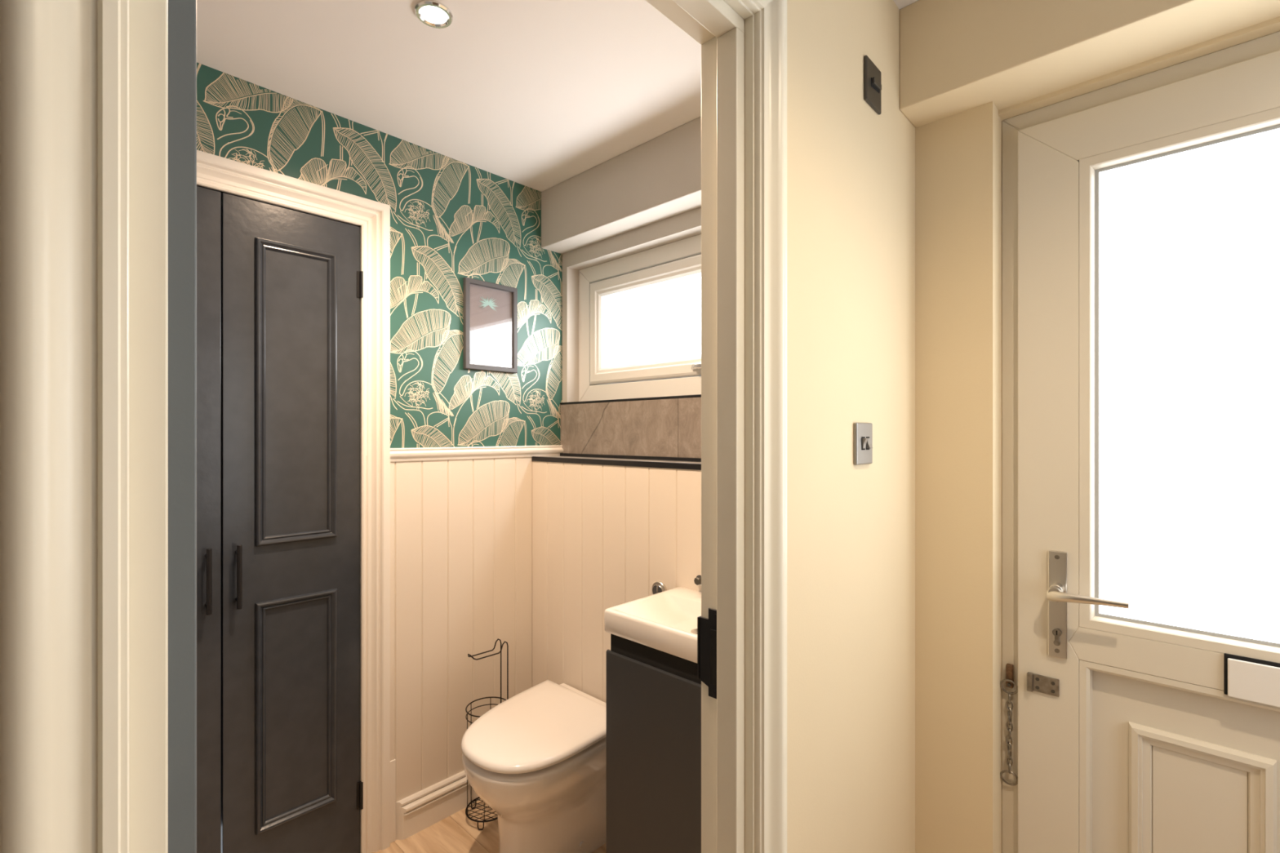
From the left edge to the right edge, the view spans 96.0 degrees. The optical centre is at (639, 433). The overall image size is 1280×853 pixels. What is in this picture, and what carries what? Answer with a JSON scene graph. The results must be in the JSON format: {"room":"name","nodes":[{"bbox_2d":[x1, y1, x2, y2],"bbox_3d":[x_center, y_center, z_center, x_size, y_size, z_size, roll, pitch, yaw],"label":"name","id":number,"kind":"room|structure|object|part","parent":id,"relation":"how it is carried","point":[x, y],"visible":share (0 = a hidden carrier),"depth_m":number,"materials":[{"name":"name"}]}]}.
{"room":"entrance hallway","nodes":[
{"label":"entrance hallway","id":0,"kind":"room"},
{"bbox_2d":[196,62,562,852],"bbox_3d":[-1.106,0.177,2.023,0.560,2.356,2.020,0,0,43],"label":"wall","id":1,"kind":"structure","parent":0,"point":[461,530],"depth_m":2.04,"materials":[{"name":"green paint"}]},
{"bbox_2d":[196,186,221,852],"bbox_3d":[-1.277,0.342,1.442,0.064,2.011,0.376,0,0,43],"label":"door","id":2,"kind":"structure","parent":1,"relation":"in","point":[208,201],"depth_m":1.56,"materials":[{"name":"grey paint"}]},
{"bbox_3d":[-1.151,0.395,1.538,0.012,0.176,0.012,0,0,43],"label":"handle","id":3,"kind":"part","parent":2,"relation":"part of","materials":[{"name":"black metal"}]},
{"bbox_2d":[221,192,363,852],"bbox_3d":[-1.018,0.342,1.716,0.064,2.011,0.370,0,0,43],"label":"door","id":4,"kind":"structure","parent":1,"relation":"in","point":[292,281],"depth_m":1.70,"materials":[{"name":"grey paint"}]},
{"bbox_3d":[-1.104,0.395,1.588,0.012,0.176,0.012,0,0,43],"label":"handle","id":5,"kind":"part","parent":4,"relation":"part of","materials":[{"name":"black metal"}]},
{"bbox_3d":[-1.015,0.809,1.712,0.014,0.657,0.216,0,0,43],"label":"panel moulding","id":6,"kind":"part","parent":4,"relation":"part of","materials":[{"name":"grey paint"}]},
{"bbox_3d":[-1.015,-0.119,1.712,0.014,0.878,0.216,0,0,43],"label":"panel moulding","id":7,"kind":"part","parent":4,"relation":"part of","materials":[{"name":"grey paint"}]},
{"bbox_2d":[196,150,395,852],"bbox_3d":[-1.138,0.302,1.589,0.048,2.105,0.924,0,0,43],"label":"trim","id":8,"kind":"structure","parent":1,"relation":"attached to","point":[215,172],"depth_m":1.86,"materials":[{"name":"white wood"}]},
{"bbox_3d":[-1.147,-0.709,1.581,0.048,0.083,0.899,0,0,43],"label":"casing","id":9,"kind":"part","parent":8,"relation":"part of","materials":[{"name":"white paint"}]},
{"bbox_3d":[-0.865,0.302,1.875,0.092,2.105,0.032,0,0,-33],"label":"casing","id":10,"kind":"part","parent":8,"relation":"part of","materials":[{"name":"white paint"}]},
{"bbox_2d":[196,62,562,448],"bbox_3d":[-0.914,-0.470,1.829,0.001,1.064,1.711,0,0,43],"label":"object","id":11,"kind":"structure","parent":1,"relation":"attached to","point":[451,220],"depth_m":2.03,"materials":[{"name":"green paper"}]},
{"bbox_2d":[395,770,481,839],"bbox_3d":[-0.143,1.292,1.668,1.326,0.125,0.556,0,0,43],"label":"baseboard","id":12,"kind":"structure","parent":1,"relation":"attached to","point":[426,807],"depth_m":2.00,"materials":[{"name":"white wood"}]},
{"bbox_2d":[390,444,563,462],"bbox_3d":[-0.577,0.070,2.172,0.022,0.045,0.739,0,0,43],"label":"trim","id":13,"kind":"structure","parent":1,"relation":"attached to","point":[397,455],"depth_m":2.12,"materials":[{"name":"white wood"}]},
{"bbox_2d":[462,277,517,373],"bbox_3d":[-0.564,-0.405,2.184,0.018,0.333,0.225,0,0,43],"label":"picture frame","id":14,"kind":"object","parent":1,"relation":"attached to","point":[490,309],"visible":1,"depth_m":2.18,"materials":[{"name":"grey wood"}]},
{"bbox_3d":[-0.635,-0.405,2.109,0.018,0.333,0.018,0,0,43],"label":"frame","id":15,"kind":"part","parent":14,"relation":"part of","materials":[{"name":"grey wood"}]},
{"bbox_2d":[470,284,511,368],"bbox_3d":[-0.568,-0.405,2.188,0.005,0.305,0.197,0,0,43],"label":"print","id":16,"kind":"object","parent":14,"relation":"on","point":[491,304],"depth_m":2.18,"materials":[{"name":"white"}]},
{"bbox_3d":[-0.564,-0.247,2.184,0.018,0.018,0.225,0,0,43],"label":"frame","id":17,"kind":"part","parent":14,"relation":"part of","materials":[{"name":"grey wood"}]},
{"bbox_3d":[-0.564,-0.562,2.184,0.018,0.018,0.225,0,0,43],"label":"frame","id":18,"kind":"part","parent":14,"relation":"part of","materials":[{"name":"grey wood"}]},
{"bbox_3d":[-0.492,-0.405,2.259,0.018,0.333,0.018,0,0,43],"label":"frame","id":19,"kind":"part","parent":14,"relation":"part of","materials":[{"name":"grey wood"}]},
{"bbox_2d":[372,800,606,852],"bbox_3d":[-0.646,1.380,0.095,3.030,0.050,4.250,0,0,43],"label":"floor","id":20,"kind":"structure","parent":0,"point":[455,833],"depth_m":1.93,"materials":[{"name":"brown wood"}]},
{"bbox_2d":[465,638,508,830],"bbox_3d":[-0.540,1.049,2.041,0.152,0.609,0.152,0,0,43],"label":"stand","id":21,"kind":"object","parent":20,"relation":"on","point":[475,800],"visible":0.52,"depth_m":2.05,"materials":[{"name":"black metal"}]},
{"bbox_2d":[461,680,606,852],"bbox_3d":[-0.328,1.133,1.856,0.445,0.443,0.524,0,0,43],"label":"toilet","id":22,"kind":"object","parent":20,"relation":"on","point":[537,758],"visible":0.87,"depth_m":1.74,"materials":[{"name":"white ceramic"}]},
{"bbox_3d":[-0.345,0.925,1.838,0.445,0.026,0.474,0,0,43],"label":"lid","id":23,"kind":"part","parent":22,"relation":"part of","materials":[{"name":"white plastic"}]},
{"bbox_2d":[606,633,701,852],"bbox_3d":[0.181,0.936,1.524,0.450,0.798,0.319,0,0,43],"label":"vanity unit","id":24,"kind":"object","parent":20,"relation":"on","point":[654,695],"visible":0.26,"depth_m":1.45,"materials":[{"name":"grey paint"}]},
{"bbox_2d":[604,586,701,663],"bbox_3d":[0.180,0.459,1.521,0.468,0.156,0.325,0,0,43],"label":"washbasin","id":25,"kind":"object","parent":24,"relation":"in","point":[665,621],"visible":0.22,"depth_m":1.54,"materials":[{"name":"white ceramic"}]},
{"bbox_2d":[196,0,918,191],"bbox_3d":[-0.646,-1.045,0.095,3.030,0.100,4.250,0,0,43],"label":"ceiling","id":26,"kind":"structure","parent":0,"point":[537,95],"depth_m":1.57,"materials":[{"name":"white paint"}]},
{"bbox_2d":[414,0,453,28],"bbox_3d":[-0.487,-0.991,1.362,0.086,0.008,0.086,0,0,43],"label":"recessed light","id":27,"kind":"object","parent":26,"relation":"in","point":[434,14],"visible":1,"depth_m":1.36,"materials":[{"name":"silver metal"}]},
{"bbox_2d":[786,0,915,852],"bbox_3d":[-0.623,0.180,0.122,0.101,2.350,4.120,0,0,43],"label":"wall partition","id":28,"kind":"structure","parent":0,"point":[851,166],"depth_m":1.15,"materials":[{"name":"paint"}]},
{"bbox_2d":[168,0,196,852],"bbox_3d":[-0.634,0.358,0.698,0.709,1.977,0.132,0,0,43],"label":"door","id":29,"kind":"structure","parent":28,"relation":"in","point":[182,14],"depth_m":0.47,"materials":[{"name":"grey wood"}]},
{"bbox_2d":[0,0,786,852],"bbox_3d":[-0.064,0.316,0.621,0.026,2.078,0.871,0,0,43],"label":"trim","id":30,"kind":"structure","parent":28,"relation":"attached to","point":[64,64],"depth_m":0.34,"materials":[{"name":"beige paint"}]},
{"bbox_3d":[-0.339,0.316,0.330,0.026,2.078,0.070,0,0,43],"label":"architrave","id":31,"kind":"part","parent":30,"relation":"part of","materials":[{"name":"beige paint"}]},
{"bbox_3d":[-0.064,-0.688,0.621,0.026,0.070,0.871,0,0,43],"label":"architrave","id":32,"kind":"part","parent":30,"relation":"part of","materials":[{"name":"beige paint"}]},
{"bbox_3d":[0.211,0.316,0.912,0.026,2.078,0.070,0,0,43],"label":"architrave","id":33,"kind":"part","parent":30,"relation":"part of","materials":[{"name":"beige paint"}]},
{"bbox_2d":[128,0,754,852],"bbox_3d":[-0.113,0.338,0.665,0.106,2.034,0.786,0,0,43],"label":"trim","id":34,"kind":"structure","parent":28,"relation":"attached to","point":[724,29],"depth_m":0.89,"materials":[{"name":"beige paint"}]},
{"bbox_3d":[0.118,0.359,0.945,0.049,0.145,0.002,0,0,43],"label":"strike plate","id":35,"kind":"part","parent":34,"relation":"part of","materials":[{"name":"black metal"}]},
{"bbox_2d":[853,422,872,465],"bbox_3d":[0.464,0.020,1.186,0.017,0.086,0.081,0,0,43],"label":"light switch","id":36,"kind":"object","parent":28,"relation":"attached to","point":[863,432],"visible":1,"depth_m":1.18,"materials":[{"name":"grey metal"}]},
{"bbox_2d":[863,55,881,114],"bbox_3d":[0.498,-0.742,1.224,0.013,0.093,0.081,0,0,43],"label":"light switch","id":37,"kind":"object","parent":28,"relation":"attached to","point":[872,74],"visible":1,"depth_m":1.21,"materials":[{"name":"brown metal"}]},
{"bbox_2d":[531,0,1279,852],"bbox_3d":[0.635,0.180,1.538,2.910,2.350,0.332,0,0,43],"label":"wall","id":38,"kind":"structure","parent":0,"point":[967,67],"depth_m":1.39,"materials":[{"name":"paint"}]},
{"bbox_2d":[578,234,701,401],"bbox_3d":[0.188,-0.417,2.054,1.229,0.570,0.086,0,0,43],"label":"window","id":39,"kind":"structure","parent":38,"relation":"in","point":[640,313],"depth_m":2.23,"materials":[{"name":"white plastic"}]},
{"bbox_3d":[-0.221,-0.417,2.465,0.070,0.567,0.050,0,0,43],"label":"frame","id":40,"kind":"part","parent":39,"relation":"part of","materials":[{"name":"white plastic"}]},
{"bbox_3d":[-0.171,-0.419,2.409,0.074,0.427,0.053,0,0,43],"label":"sash rail","id":41,"kind":"part","parent":39,"relation":"part of","materials":[{"name":"white plastic"}]},
{"bbox_3d":[0.200,-0.168,2.067,1.227,0.071,0.050,0,0,43],"label":"frame sill","id":42,"kind":"part","parent":39,"relation":"part of","materials":[{"name":"white plastic"}]},
{"bbox_3d":[0.196,-0.243,2.062,1.083,0.074,0.053,0,0,43],"label":"sash rail","id":43,"kind":"part","parent":39,"relation":"part of","materials":[{"name":"white plastic"}]},
{"bbox_3d":[0.196,-0.596,2.062,1.083,0.074,0.053,0,0,43],"label":"sash rail","id":44,"kind":"part","parent":39,"relation":"part of","materials":[{"name":"white plastic"}]},
{"bbox_3d":[0.203,-0.415,2.070,0.947,0.327,0.006,0,0,43],"label":"pane","id":45,"kind":"part","parent":39,"relation":"part of","materials":[{"name":"clear glass"}]},
{"bbox_3d":[0.231,-0.234,1.966,0.127,0.018,0.018,0,0,43],"label":"lever","id":46,"kind":"part","parent":39,"relation":"part of","materials":[{"name":"silver metal"}]},
{"bbox_2d":[652,581,666,594],"bbox_3d":[0.060,0.504,1.848,0.060,0.060,0.015,0,0,43],"label":"valve","id":47,"kind":"object","parent":38,"relation":"attached to","point":[658,587],"visible":0.6,"depth_m":1.84,"materials":[{"name":"silver metal"}]},
{"bbox_2d":[693,574,701,586],"bbox_3d":[0.177,0.442,1.733,0.032,0.032,0.022,0,0,43],"label":"valve","id":48,"kind":"object","parent":38,"relation":"attached to","point":[697,580],"visible":0.72,"depth_m":1.73,"materials":[{"name":"silver metal"}]},
{"bbox_2d":[1000,663,1017,786],"bbox_3d":[0.870,0.686,1.357,0.038,0.285,0.018,0,0,43],"label":"chain","id":49,"kind":"object","parent":38,"relation":"hanging from","point":[1009,680],"visible":1,"depth_m":1.35,"materials":[{"name":"silver metal"}]},
{"bbox_2d":[1001,31,1279,852],"bbox_3d":[1.232,0.303,1.069,0.958,2.104,0.060,0,0,43],"label":"trim","id":50,"kind":"structure","parent":38,"relation":"attached to","point":[1268,43],"depth_m":1.36,"materials":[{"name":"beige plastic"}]},
{"bbox_2d":[1017,49,1279,852],"bbox_3d":[1.200,0.320,1.034,0.886,2.050,0.118,0,0,43],"label":"door","id":51,"kind":"structure","parent":38,"relation":"in","point":[1148,221],"depth_m":1.19,"materials":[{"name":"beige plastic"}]},
{"bbox_3d":[0.943,0.349,1.216,0.137,0.030,0.028,0,0,43],"label":"lever","id":52,"kind":"part","parent":51,"relation":"part of","materials":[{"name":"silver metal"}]},
{"bbox_3d":[1.220,0.458,1.056,0.693,0.072,0.060,0,0,43],"label":"rail","id":53,"kind":"part","parent":51,"relation":"part of","materials":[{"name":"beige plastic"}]},
{"bbox_3d":[1.220,-0.652,1.056,0.884,0.105,0.060,0,0,43],"label":"rail","id":54,"kind":"part","parent":51,"relation":"part of","materials":[{"name":"beige plastic"}]},
{"bbox_3d":[1.227,0.917,1.063,0.662,0.855,0.020,0,0,43],"label":"recessed panel","id":55,"kind":"part","parent":51,"relation":"part of","materials":[{"name":"beige plastic"}]},
{"bbox_3d":[1.212,-0.089,1.048,0.622,0.986,0.005,0,0,43],"label":"pane","id":56,"kind":"part","parent":51,"relation":"part of","materials":[{"name":"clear glass"}]},
{"bbox_3d":[1.112,0.874,1.148,0.211,0.523,0.022,0,0,43],"label":"raised panel","id":57,"kind":"part","parent":51,"relation":"part of","materials":[{"name":"beige plastic"}]}
]}

